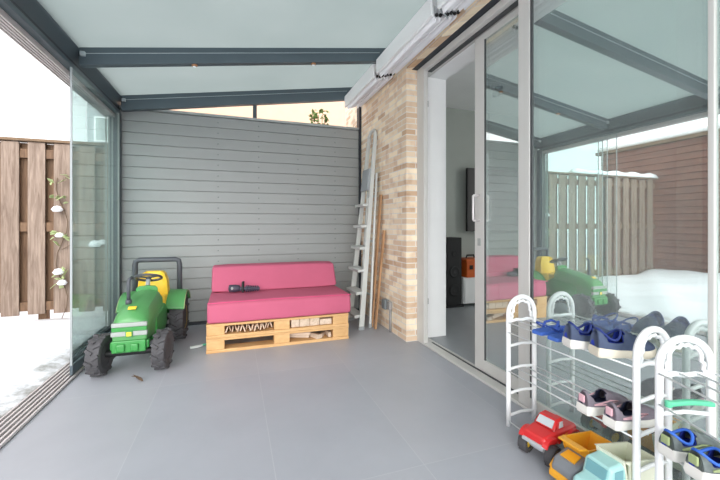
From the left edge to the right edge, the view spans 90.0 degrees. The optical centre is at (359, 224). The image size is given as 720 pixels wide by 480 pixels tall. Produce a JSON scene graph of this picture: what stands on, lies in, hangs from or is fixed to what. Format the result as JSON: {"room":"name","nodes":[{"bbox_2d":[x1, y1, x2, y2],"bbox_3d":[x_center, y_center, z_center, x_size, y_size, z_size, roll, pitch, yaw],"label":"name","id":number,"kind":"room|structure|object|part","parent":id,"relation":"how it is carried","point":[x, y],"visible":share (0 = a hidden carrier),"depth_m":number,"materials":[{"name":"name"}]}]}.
{"room":"sunroom","nodes":[
{"label":"sunroom","id":0,"kind":"room"},
{"bbox_2d":[37,0,426,94],"bbox_3d":[-0.229,-1.408,1.414,2.500,0.416,5.120,0,0,-19],"label":"ceiling","id":1,"kind":"structure","parent":0,"point":[89,23],"depth_m":2.55,"materials":[{"name":"glass"}]},
{"bbox_2d":[10,0,120,109],"bbox_3d":[-1.484,-1.154,0.996,0.174,0.192,5.160,0,0,-19],"label":"gutter","id":2,"kind":"object","parent":1,"relation":"attached to","point":[33,10],"visible":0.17,"depth_m":2.22,"materials":[{"name":"metal"}]},
{"bbox_2d":[0,0,120,116],"bbox_3d":[-1.458,-1.029,0.947,0.132,0.062,5.050,0,0,-19],"label":"track","id":3,"kind":"object","parent":2,"relation":"attached to","point":[13,22],"visible":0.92,"depth_m":2.15,"materials":[{"name":"metal"}]},
{"bbox_2d":[79,47,385,67],"bbox_3d":[-0.782,-1.332,2.839,2.375,0.496,0.083,0,0,-19],"label":"roof beam","id":4,"kind":"structure","parent":1,"relation":"attached to","point":[89,57],"depth_m":2.72,"materials":[{"name":"metal"}]},
{"bbox_2d":[121,87,351,111],"bbox_3d":[-1.097,-1.321,3.741,2.375,0.518,0.083,0,0,-19],"label":"roof beam","id":5,"kind":"structure","parent":1,"relation":"attached to","point":[148,102],"depth_m":3.64,"materials":[{"name":"metal"}]},
{"bbox_2d":[119,105,358,326],"bbox_3d":[-1.149,-0.062,3.808,2.382,2.125,0.072,0,0,-19],"label":"wall","id":6,"kind":"structure","parent":0,"point":[203,190],"depth_m":3.72,"materials":[{"name":"grey wood"}]},
{"bbox_2d":[253,106,256,117],"bbox_3d":[-1.112,-1.192,3.806,0.040,0.131,0.040,0,0,-19],"label":"post","id":7,"kind":"object","parent":6,"relation":"on","point":[254,107],"visible":0.86,"depth_m":3.79,"materials":[{"name":"metal"}]},
{"bbox_3d":[-1.149,0.984,3.808,2.382,0.032,0.063,0,0,-19],"label":"rail","id":8,"kind":"part","parent":6,"relation":"part of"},
{"bbox_2d":[0,314,563,479],"bbox_3d":[-0.303,1.060,1.430,2.610,0.120,5.200,0,0,-19],"label":"floor","id":9,"kind":"structure","parent":0,"point":[372,404],"depth_m":1.82,"materials":[{"name":"grey tile"}]},
{"bbox_2d":[0,361,84,448],"bbox_3d":[-1.447,0.991,0.951,0.138,0.018,5.050,0,0,-19],"label":"track","id":10,"kind":"object","parent":9,"relation":"on","point":[13,421],"depth_m":1.99,"materials":[{"name":"metal"}]},
{"bbox_2d":[73,115,106,352],"bbox_3d":[-2.194,-0.024,2.935,0.018,2.008,0.748,0,0,-19],"label":"sliding glass panel","id":11,"kind":"object","parent":10,"relation":"on","point":[105,326],"visible":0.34,"depth_m":3.28,"materials":[{"name":"glass"}]},
{"bbox_3d":[-2.193,0.948,2.931,0.018,0.064,0.740,0,0,-19],"label":"rail","id":12,"kind":"part","parent":11,"relation":"part of","materials":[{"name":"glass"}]},
{"bbox_2d":[72,83,109,356],"bbox_3d":[-2.158,-0.024,2.905,0.018,2.008,0.808,0,0,-19],"label":"sliding glass panel","id":13,"kind":"object","parent":10,"relation":"on","point":[108,326],"visible":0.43,"depth_m":3.28,"materials":[{"name":"glass"}]},
{"bbox_3d":[-2.156,0.948,2.901,0.018,0.064,0.800,0,0,-19],"label":"rail","id":14,"kind":"part","parent":13,"relation":"part of","materials":[{"name":"metal"}]},
{"bbox_2d":[72,115,112,363],"bbox_3d":[-2.121,-0.024,2.878,0.018,2.008,0.883,0,0,-19],"label":"sliding glass panel","id":15,"kind":"object","parent":10,"relation":"on","point":[80,353],"visible":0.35,"depth_m":3.29,"materials":[{"name":"glass"}]},
{"bbox_3d":[-2.119,0.948,2.874,0.018,0.064,0.875,0,0,-19],"label":"rail","id":16,"kind":"part","parent":15,"relation":"part of","materials":[{"name":"metal"}]},
{"bbox_2d":[70,67,118,375],"bbox_3d":[-2.047,-0.024,2.822,0.018,2.008,1.018,0,0,-19],"label":"sliding glass panel","id":17,"kind":"object","parent":10,"relation":"on","point":[77,364],"visible":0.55,"depth_m":2.34,"materials":[{"name":"glass"}]},
{"bbox_3d":[-2.046,0.948,2.818,0.018,0.064,1.010,0,0,-19],"label":"rail","id":18,"kind":"part","parent":17,"relation":"part of","materials":[{"name":"metal"}]},
{"bbox_2d":[110,114,121,325],"bbox_3d":[-2.298,-0.025,3.387,0.095,2.050,0.110,0,0,-19],"label":"post","id":19,"kind":"object","parent":9,"relation":"on","point":[115,119],"visible":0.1,"depth_m":3.34,"materials":[{"name":"metal"}]},
{"bbox_2d":[82,257,190,376],"bbox_3d":[-1.672,0.642,2.821,0.500,0.718,1.028,0,0,-18],"label":"tractor","id":20,"kind":"object","parent":9,"relation":"on","point":[141,318],"visible":1,"depth_m":2.52,"materials":[{"name":"plastic"},{"name":"rubber"},{"name":"metal"}]},
{"bbox_2d":[111,326,146,332],"bbox_3d":[-1.538,0.693,2.404,0.204,0.026,0.020,0,0,-18],"label":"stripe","id":21,"kind":"object","parent":20,"relation":"attached to","point":[114,329],"depth_m":2.39,"materials":[{"name":"white plastic"}]},
{"bbox_2d":[112,289,162,340],"bbox_3d":[-1.610,0.640,2.626,0.240,0.275,0.480,0,0,-19],"label":"hood","id":22,"kind":"object","parent":20,"relation":"attached to","point":[140,316],"depth_m":2.46,"materials":[{"name":"green plastic"}]},
{"bbox_3d":[-1.741,0.534,3.022,0.230,0.282,0.200,0,0,-18],"label":"seat","id":23,"kind":"part","parent":20,"relation":"part of","materials":[{"name":"yellow plastic"}]},
{"bbox_2d":[190,344,202,348],"bbox_3d":[-1.332,0.987,2.925,0.109,0.023,0.042,0,0,-36],"label":"wrapper","id":24,"kind":"object","parent":9,"relation":"on","point":[201,345],"visible":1,"depth_m":2.91,"materials":[{"name":"plastic"}]},
{"bbox_2d":[206,323,348,353],"bbox_3d":[-0.770,0.944,3.333,1.156,0.112,0.760,0,0,-19],"label":"pallet","id":25,"kind":"object","parent":9,"relation":"on","point":[218,345],"visible":0.23,"depth_m":2.97,"materials":[{"name":"brown wood"}]},
{"bbox_2d":[206,312,348,339],"bbox_3d":[-0.770,0.831,3.333,1.156,0.112,0.760,0,0,-19],"label":"pallet","id":26,"kind":"object","parent":25,"relation":"on","point":[217,330],"visible":0.29,"depth_m":2.97,"materials":[{"name":"brown wood"}]},
{"bbox_2d":[207,285,350,323],"bbox_3d":[-0.760,0.683,3.345,1.170,0.178,0.822,0,0,-19],"label":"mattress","id":27,"kind":"object","parent":26,"relation":"on","point":[222,307],"visible":0.76,"depth_m":2.99,"materials":[{"name":"pink fabric"}]},
{"bbox_2d":[228,281,259,292],"bbox_3d":[-1.022,0.547,3.178,0.263,0.095,0.072,0,0,-11],"label":"toy","id":28,"kind":"object","parent":27,"relation":"on","point":[232,288],"visible":1,"depth_m":3.16,"materials":[{"name":"black plastic"}]},
{"bbox_2d":[212,261,335,291],"bbox_3d":[-0.823,0.484,3.508,1.140,0.225,0.352,0,0,-19],"label":"cushion","id":29,"kind":"object","parent":27,"relation":"on","point":[277,275],"visible":0.94,"depth_m":3.40,"materials":[{"name":"pink fabric"}]},
{"bbox_2d":[290,319,298,326],"bbox_3d":[-0.588,0.828,3.152,0.065,0.066,0.260,0,0,-19],"label":"block","id":30,"kind":"object","parent":26,"relation":"on","point":[293,323],"visible":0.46,"depth_m":3.03,"materials":[{"name":"brown wood"}]},
{"bbox_2d":[299,319,309,326],"bbox_3d":[-0.513,0.828,3.179,0.087,0.066,0.260,0,0,-19],"label":"block","id":31,"kind":"object","parent":26,"relation":"on","point":[302,322],"visible":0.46,"depth_m":3.06,"materials":[{"name":"brown wood"}]},
{"bbox_2d":[310,318,318,325],"bbox_3d":[-0.430,0.829,3.208,0.083,0.064,0.260,0,0,-19],"label":"block","id":32,"kind":"object","parent":26,"relation":"on","point":[313,321],"visible":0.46,"depth_m":3.08,"materials":[{"name":"brown wood"}]},
{"bbox_2d":[319,317,331,324],"bbox_3d":[-0.338,0.836,3.240,0.102,0.050,0.260,0,0,-19],"label":"block","id":33,"kind":"object","parent":26,"relation":"on","point":[323,320],"visible":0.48,"depth_m":3.12,"materials":[{"name":"brown wood"}]},
{"bbox_2d":[290,335,309,337],"bbox_3d":[-0.541,0.957,3.127,0.200,0.030,0.040,0,0,2],"label":"stick","id":34,"kind":"object","parent":25,"relation":"on","point":[294,336],"visible":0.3,"depth_m":3.11,"materials":[{"name":"brown wood"}]},
{"bbox_2d":[290,332,309,334],"bbox_3d":[-0.517,0.928,3.087,0.180,0.022,0.033,0,0,-7],"label":"stick","id":35,"kind":"object","parent":34,"relation":"on","point":[303,333],"visible":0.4,"depth_m":3.08,"materials":[{"name":"brown wood"}]},
{"bbox_2d":[310,332,320,338],"bbox_3d":[-0.404,0.957,3.143,0.160,0.034,0.049,0,0,45],"label":"stick","id":36,"kind":"object","parent":25,"relation":"on","point":[312,334],"visible":0.66,"depth_m":3.10,"materials":[{"name":"brown wood"}]},
{"bbox_2d":[323,330,330,336],"bbox_3d":[-0.300,0.952,3.221,0.028,0.042,0.200,0,0,-22],"label":"stick","id":37,"kind":"object","parent":25,"relation":"on","point":[327,332],"visible":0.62,"depth_m":3.15,"materials":[{"name":"brown wood"}]},
{"bbox_2d":[346,129,377,329],"bbox_3d":[0.031,0.005,3.623,0.295,1.993,0.384,0,0,-19],"label":"step ladder","id":38,"kind":"object","parent":9,"relation":"on","point":[367,184],"visible":0.92,"depth_m":3.59,"materials":[{"name":"metal"}]},
{"bbox_3d":[-0.006,0.018,3.788,0.255,1.917,0.026,0,0,-14],"label":"rail","id":39,"kind":"part","parent":38,"relation":"part of","materials":[{"name":"metal"}]},
{"bbox_3d":[0.045,0.234,3.803,0.131,1.510,0.028,0,0,-26],"label":"support leg","id":40,"kind":"part","parent":38,"relation":"part of","materials":[{"name":"metal"}]},
{"bbox_3d":[0.085,0.018,3.534,0.046,1.917,0.306,0,0,35],"label":"rail","id":41,"kind":"part","parent":38,"relation":"part of","materials":[{"name":"metal"}]},
{"bbox_3d":[0.132,0.234,3.556,0.028,1.510,0.164,0,0,31],"label":"support leg","id":42,"kind":"part","parent":38,"relation":"part of","materials":[{"name":"metal"}]},
{"bbox_2d":[372,195,381,326],"bbox_3d":[0.159,0.348,3.551,0.114,1.297,0.050,0,0,-19],"label":"wooden board","id":43,"kind":"object","parent":9,"relation":"on","point":[380,196],"visible":0.78,"depth_m":3.54,"materials":[{"name":"brown wood"}]},
{"bbox_2d":[374,230,385,328],"bbox_3d":[0.189,0.523,3.466,0.110,0.947,0.035,0,0,-19],"label":"wooden board","id":44,"kind":"object","parent":9,"relation":"on","point":[383,232],"visible":1,"depth_m":3.45,"materials":[{"name":"brown wood"}]},
{"bbox_2d":[518,410,579,467],"bbox_3d":[0.830,0.915,1.575,0.239,0.170,0.171,0,0,-28],"label":"toy truck","id":45,"kind":"object","parent":9,"relation":"on","point":[543,433],"visible":0.7,"depth_m":1.54,"materials":[{"name":"plastic"}]},
{"bbox_2d":[549,430,611,479],"bbox_3d":[0.867,0.917,1.404,0.246,0.166,0.124,0,0,-21],"label":"dump truck","id":46,"kind":"object","parent":9,"relation":"on","point":[569,461],"visible":0.56,"depth_m":1.39,"materials":[{"name":"plastic"}]},
{"bbox_2d":[506,294,671,479],"bbox_3d":[0.916,0.675,1.536,0.185,0.649,0.628,0,0,-19],"label":"shoe rack","id":47,"kind":"object","parent":9,"relation":"on","point":[650,332],"visible":0.85,"depth_m":1.28,"materials":[{"name":"white plastic"}]},
{"bbox_3d":[0.817,0.675,1.821,0.185,0.649,0.023,0,0,-19],"label":"frame","id":48,"kind":"part","parent":47,"relation":"part of","materials":[{"name":"white plastic"}]},
{"bbox_3d":[0.817,0.433,1.821,0.165,0.116,0.017,0,0,-19],"label":"scalloped panel","id":49,"kind":"part","parent":47,"relation":"part of","materials":[{"name":"white plastic"}]},
{"bbox_2d":[532,319,563,335],"bbox_3d":[0.859,0.452,1.619,0.190,0.056,0.075,0,0,-25],"label":"flip flop","id":50,"kind":"object","parent":47,"relation":"on","point":[545,330],"visible":0.74,"depth_m":1.59,"materials":[{"name":"blue plastic"}]},
{"bbox_2d":[547,325,564,341],"bbox_3d":[0.884,0.452,1.528,0.190,0.056,0.075,0,0,-21],"label":"flip flop","id":51,"kind":"object","parent":47,"relation":"on","point":[557,337],"visible":0.41,"depth_m":1.50,"materials":[{"name":"blue plastic"}]},
{"bbox_3d":[0.999,0.724,1.564,0.006,0.006,0.605,0,0,-19],"label":"shelf rod","id":52,"kind":"part","parent":47,"relation":"part of","materials":[{"name":"white metal"}]},
{"bbox_3d":[0.834,0.724,1.507,0.006,0.006,0.605,0,0,-19],"label":"shelf rod","id":53,"kind":"part","parent":47,"relation":"part of","materials":[{"name":"white metal"}]},
{"bbox_3d":[0.834,0.533,1.507,0.006,0.006,0.605,0,0,-19],"label":"shelf rod","id":54,"kind":"part","parent":47,"relation":"part of","materials":[{"name":"white metal"}]},
{"bbox_3d":[0.834,0.484,1.507,0.006,0.006,0.605,0,0,-19],"label":"shelf rod","id":55,"kind":"part","parent":47,"relation":"part of","materials":[{"name":"white metal"}]},
{"bbox_3d":[0.895,0.484,1.528,0.006,0.006,0.605,0,0,-19],"label":"shelf rod","id":56,"kind":"part","parent":47,"relation":"part of","materials":[{"name":"white metal"}]},
{"bbox_3d":[0.895,0.724,1.528,0.006,0.006,0.605,0,0,-19],"label":"shelf rod","id":57,"kind":"part","parent":47,"relation":"part of","materials":[{"name":"white metal"}]},
{"bbox_2d":[562,321,612,348],"bbox_3d":[0.923,0.430,1.424,0.226,0.102,0.093,0,0,-3],"label":"sneaker","id":58,"kind":"object","parent":47,"relation":"on","point":[573,337],"visible":0.59,"depth_m":1.40,"materials":[{"name":"blue fabric"}]},
{"bbox_3d":[0.947,0.724,1.546,0.006,0.006,0.605,0,0,-19],"label":"shelf rod","id":59,"kind":"part","parent":47,"relation":"part of","materials":[{"name":"white metal"}]},
{"bbox_2d":[576,388,627,415],"bbox_3d":[0.951,0.677,1.403,0.220,0.087,0.087,0,0,-14],"label":"shoe","id":60,"kind":"object","parent":47,"relation":"on","point":[588,404],"visible":0.89,"depth_m":1.37,"materials":[{"name":"pink fabric"}]},
{"bbox_2d":[588,327,656,358],"bbox_3d":[0.971,0.428,1.328,0.228,0.104,0.096,0,0,-1],"label":"sneaker","id":61,"kind":"object","parent":47,"relation":"on","point":[620,345],"visible":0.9,"depth_m":1.30,"materials":[{"name":"blue fabric"}]},
{"bbox_2d":[602,400,654,430],"bbox_3d":[0.987,0.677,1.306,0.220,0.087,0.087,0,0,-15],"label":"shoe","id":62,"kind":"object","parent":47,"relation":"on","point":[618,418],"visible":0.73,"depth_m":1.27,"materials":[{"name":"pink fabric"}]},
{"bbox_3d":[1.016,0.675,1.250,0.185,0.649,0.023,0,0,-19],"label":"frame","id":63,"kind":"part","parent":47,"relation":"part of","materials":[{"name":"white plastic"}]},
{"bbox_3d":[1.016,0.433,1.250,0.165,0.116,0.017,0,0,-19],"label":"scalloped panel","id":64,"kind":"part","parent":47,"relation":"part of","materials":[{"name":"white plastic"}]},
{"bbox_2d":[573,441,654,479],"bbox_3d":[0.911,0.905,1.288,0.295,0.190,0.112,0,0,-19],"label":"lorry","id":65,"kind":"object","parent":9,"relation":"on","point":[611,461],"visible":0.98,"depth_m":1.27,"materials":[{"name":"plastic"}]},
{"bbox_2d":[655,335,719,479],"bbox_3d":[1.034,0.675,0.850,0.185,0.649,0.623,0,0,1],"label":"shoe rack","id":66,"kind":"object","parent":9,"relation":"on","point":[668,347],"visible":0.88,"depth_m":1.14,"materials":[{"name":"white plastic"}]},
{"bbox_3d":[1.038,0.433,1.150,0.165,0.116,0.017,0,0,1],"label":"scalloped panel","id":67,"kind":"part","parent":66,"relation":"part of","materials":[{"name":"white plastic"}]},
{"bbox_2d":[657,428,719,462],"bbox_3d":[1.016,0.660,1.102,0.199,0.082,0.087,0,0,-9],"label":"shoe","id":68,"kind":"object","parent":66,"relation":"on","point":[670,445],"visible":0.87,"depth_m":1.07,"materials":[{"name":"grey fabric"}]},
{"bbox_3d":[0.946,0.570,0.851,0.006,0.006,0.600,0,0,1],"label":"shelf rod","id":69,"kind":"part","parent":66,"relation":"part of","materials":[{"name":"white metal"}]},
{"bbox_3d":[0.946,0.472,0.851,0.006,0.006,0.600,0,0,1],"label":"shelf rod","id":70,"kind":"part","parent":66,"relation":"part of","materials":[{"name":"white metal"}]},
{"bbox_2d":[664,399,714,407],"bbox_3d":[1.025,0.556,1.121,0.148,0.023,0.020,0,0,1],"label":"hanger","id":71,"kind":"object","parent":66,"relation":"on","point":[680,402],"visible":1,"depth_m":1.11,"materials":[{"name":"green plastic"}]},
{"bbox_3d":[0.961,0.557,1.122,0.020,0.020,0.020,0,0,1],"label":"knob","id":72,"kind":"part","parent":71,"relation":"part of","materials":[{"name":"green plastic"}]},
{"bbox_3d":[1.011,0.472,0.850,0.006,0.006,0.600,0,0,1],"label":"shelf rod","id":73,"kind":"part","parent":66,"relation":"part of","materials":[{"name":"white metal"}]},
{"bbox_2d":[683,446,719,479],"bbox_3d":[1.015,0.660,1.009,0.199,0.082,0.087,0,0,-9],"label":"shoe","id":74,"kind":"object","parent":66,"relation":"on","point":[698,465],"visible":1,"depth_m":0.98,"materials":[{"name":"grey fabric"}]},
{"bbox_3d":[1.066,0.472,0.850,0.006,0.006,0.600,0,0,1],"label":"shelf rod","id":75,"kind":"part","parent":66,"relation":"part of","materials":[{"name":"white metal"}]},
{"bbox_2d":[346,0,490,341],"bbox_3d":[0.851,-0.300,2.098,0.210,2.600,5.700,0,0,-19],"label":"wall","id":76,"kind":"structure","parent":0,"point":[392,110],"depth_m":3.23,"materials":[{"name":"brick"}]},
{"bbox_2d":[357,107,360,304],"bbox_3d":[-0.010,-0.225,4.202,0.027,2.450,0.080,0,0,-19],"label":"post","id":77,"kind":"object","parent":76,"relation":"attached to","point":[358,108],"depth_m":4.17,"materials":[{"name":"metal"}]},
{"bbox_2d":[344,64,394,109],"bbox_3d":[0.075,-1.363,3.650,0.219,0.154,0.893,0,0,-19],"label":"sunshade","id":78,"kind":"object","parent":76,"relation":"attached to","point":[370,83],"visible":0.77,"depth_m":3.52,"materials":[{"name":"white paint"}]},
{"bbox_2d":[382,298,391,331],"bbox_3d":[0.255,0.855,3.410,0.050,0.290,0.150,0,0,-19],"label":"power outlet","id":79,"kind":"object","parent":76,"relation":"attached to","point":[386,304],"visible":1,"depth_m":3.36,"materials":[{"name":"grey plastic"}]},
{"bbox_2d":[376,0,459,76],"bbox_3d":[0.402,-1.365,2.714,0.219,0.158,0.971,0,0,-19],"label":"sunshade","id":80,"kind":"object","parent":76,"relation":"attached to","point":[429,21],"visible":0.9,"depth_m":2.56,"materials":[{"name":"white paint"}]},
{"bbox_2d":[412,0,499,69],"bbox_3d":[1.163,-1.349,1.267,0.149,0.029,3.925,0,0,-19],"label":"lintel","id":81,"kind":"object","parent":76,"relation":"attached to","point":[489,5],"visible":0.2,"depth_m":2.48,"materials":[{"name":"grey metal"}]},
{"bbox_2d":[437,0,474,13],"bbox_3d":[0.727,-1.363,1.784,0.219,0.154,0.940,0,0,-19],"label":"sunshade","id":82,"kind":"object","parent":76,"relation":"attached to","point":[446,5],"visible":1,"depth_m":2.16,"materials":[{"name":"white paint"}]},
{"bbox_2d":[417,0,517,344],"bbox_3d":[1.191,-0.167,1.276,0.110,2.334,3.925,0,0,-19],"label":"door frame","id":83,"kind":"structure","parent":76,"relation":"attached to","point":[499,11],"depth_m":3.00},
{"bbox_2d":[424,338,537,414],"bbox_3d":[1.192,0.989,1.267,0.113,0.022,3.906,0,0,-19],"label":"sill","id":84,"kind":"structure","parent":76,"relation":"attached to","point":[467,366],"depth_m":2.45,"materials":[{"name":"grey metal"}]},
{"bbox_2d":[472,8,517,389],"bbox_3d":[1.015,-0.149,1.893,0.145,2.253,1.265,0,0,-19],"label":"door","id":85,"kind":"structure","parent":76,"relation":"in","point":[481,362],"depth_m":2.41,"materials":[{"name":"grey metal"}]},
{"bbox_3d":[0.781,-0.115,2.428,0.058,0.185,0.016,0,0,-19],"label":"handle","id":86,"kind":"part","parent":85,"relation":"part of","materials":[{"name":"metal"}]},
{"bbox_3d":[0.864,-0.115,2.457,0.058,0.185,0.016,0,0,-19],"label":"handle","id":87,"kind":"part","parent":85,"relation":"part of","materials":[{"name":"metal"}]},
{"bbox_2d":[518,0,719,479],"bbox_3d":[1.356,-0.147,0.712,0.050,2.257,2.750,0,0,-19],"label":"window","id":88,"kind":"structure","parent":76,"relation":"in","point":[619,100],"depth_m":1.49,"materials":[{"name":"clear glass"}]},
{"bbox_3d":[1.482,-0.165,0.339,0.018,2.178,1.801,0,0,-19],"label":"glass pane","id":89,"kind":"part","parent":88,"relation":"part of","materials":[{"name":"clear glass"}]},
{"bbox_2d":[421,300,517,374],"bbox_3d":[3.114,1.050,2.608,4.400,0.140,5.170,0,0,-19],"label":"floor","id":90,"kind":"structure","parent":0,"point":[459,338],"depth_m":3.25,"materials":[{"name":"grey tile"}]},
{"bbox_2d":[446,237,463,307],"bbox_3d":[1.088,0.565,4.405,0.240,0.830,0.280,0,0,-19],"label":"floor speaker","id":91,"kind":"object","parent":90,"relation":"on","point":[453,244],"visible":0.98,"depth_m":4.29},
{"bbox_2d":[446,108,517,272],"bbox_3d":[2.259,-0.260,5.058,4.400,2.480,0.100,0,0,-19],"label":"wall","id":92,"kind":"structure","parent":0,"point":[502,130],"depth_m":4.73,"materials":[{"name":"white paint"}]},
{"bbox_2d":[462,272,517,303],"bbox_3d":[1.670,0.795,4.621,1.000,0.310,0.316,0,0,-19],"label":"media cabinet","id":93,"kind":"object","parent":92,"relation":"attached to","point":[501,286],"visible":0.65,"depth_m":4.47,"materials":[{"name":"white paint"}]},
{"bbox_2d":[462,254,474,277],"bbox_3d":[1.382,0.503,4.505,0.274,0.272,0.239,0,0,-19],"label":"crate","id":94,"kind":"object","parent":93,"relation":"on","point":[468,263],"visible":0.56,"depth_m":4.39,"materials":[{"name":"orange plastic"}]},
{"bbox_3d":[1.483,0.795,4.396,0.480,0.290,0.015,0,0,-19],"label":"door","id":95,"kind":"part","parent":93,"relation":"part of","materials":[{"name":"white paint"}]},
{"bbox_3d":[1.955,0.795,4.561,0.480,0.290,0.015,0,0,-19],"label":"door","id":96,"kind":"part","parent":93,"relation":"part of","materials":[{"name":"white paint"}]},
{"bbox_2d":[466,168,517,230],"bbox_3d":[1.919,-0.325,4.832,1.200,0.810,0.099,0,0,-19],"label":"television","id":97,"kind":"object","parent":92,"relation":"attached to","point":[502,185],"visible":0.59,"depth_m":4.75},
{"bbox_2d":[446,31,517,115],"bbox_3d":[3.168,-1.540,2.605,4.500,0.080,5.330,0,0,-19],"label":"ceiling","id":98,"kind":"structure","parent":0,"point":[502,59],"depth_m":3.79,"materials":[{"name":"white paint"}]},
{"bbox_2d":[492,86,502,97],"bbox_3d":[1.501,-1.440,3.914,0.118,0.117,0.080,0,0,-19],"label":"ceiling spotlight","id":99,"kind":"object","parent":98,"relation":"attached to","point":[495,93],"visible":1,"depth_m":3.90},
{"label":"outside","id":100,"kind":"structure","parent":0,"visible":0},
{"bbox_2d":[0,306,107,322],"bbox_3d":[-2.473,1.270,7.081,80.000,0.260,75.000,0,0,-19],"label":"ground","id":101,"kind":"structure","parent":100,"point":[23,316],"depth_m":4.53,"materials":[{"name":"white snow"}]},
{"bbox_2d":[0,136,107,319],"bbox_3d":[-3.867,0.168,3.480,3.753,2.064,0.180,0,0,-19],"label":"fence","id":102,"kind":"object","parent":101,"relation":"on","point":[28,255],"visible":0.48,"depth_m":3.66,"materials":[{"name":"brown wood"}]},
{"bbox_3d":[-3.282,0.181,3.741,0.070,2.037,0.072,0,0,-19],"label":"post","id":103,"kind":"part","parent":102,"relation":"part of","materials":[{"name":"brown wood"}]},
{"bbox_2d":[47,174,104,317],"bbox_3d":[-2.880,0.219,3.680,0.500,1.464,0.128,0,0,-19],"label":"climbing plant","id":104,"kind":"object","parent":102,"relation":"attached to","point":[95,243],"visible":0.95,"depth_m":3.63,"materials":[{"name":"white plant"}]},
{"bbox_2d":[0,316,107,417],"bbox_3d":[-2.694,0.951,-0.703,3.300,0.498,8.450,0,0,-19],"label":"snow cover","id":105,"kind":"object","parent":101,"relation":"on","point":[31,352],"visible":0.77,"depth_m":2.73,"materials":[{"name":"white snow"}]},
{"bbox_2d":[87,102,107,147],"bbox_3d":[-12.858,-3.650,23.018,5.100,9.500,8.060,0,0,-19],"label":"apartment building","id":106,"kind":"structure","parent":101,"relation":"on","point":[95,119],"depth_m":18.52,"materials":[{"name":"white paint"}]},
{"bbox_3d":[-13.230,-4.950,18.624,0.740,1.140,0.009,0,0,-19],"label":"pane","id":107,"kind":"part","parent":106,"relation":"part of","materials":[{"name":"clear glass"}]},
{"bbox_2d":[175,101,345,126],"bbox_3d":[-0.489,-2.200,9.892,10.000,6.600,4.800,0,0,-19],"label":"house","id":108,"kind":"structure","parent":101,"relation":"on","point":[336,116],"depth_m":7.44,"materials":[{"name":"white paint"}]},
{"bbox_2d":[308,109,328,124],"bbox_3d":[-0.537,-0.207,4.676,0.342,2.615,0.110,0,0,-19],"label":"shrub","id":109,"kind":"object","parent":101,"relation":"on","point":[314,116],"visible":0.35,"depth_m":4.67,"materials":[{"name":"green plant"}]},
{"bbox_3d":[1.323,-1.408,1.323,0.169,0.184,3.926,0,0,-19],"label":"wall","id":110,"kind":"structure","parent":0,"visible":0},
{"bbox_2d":[428,18,517,337],"bbox_3d":[1.300,-0.168,1.315,0.218,2.295,3.925,0,0,-19],"label":"lining","id":111,"kind":"object","parent":110,"relation":"attached to","point":[436,81],"visible":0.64,"depth_m":3.15,"materials":[{"name":"white paint"}]}
]}

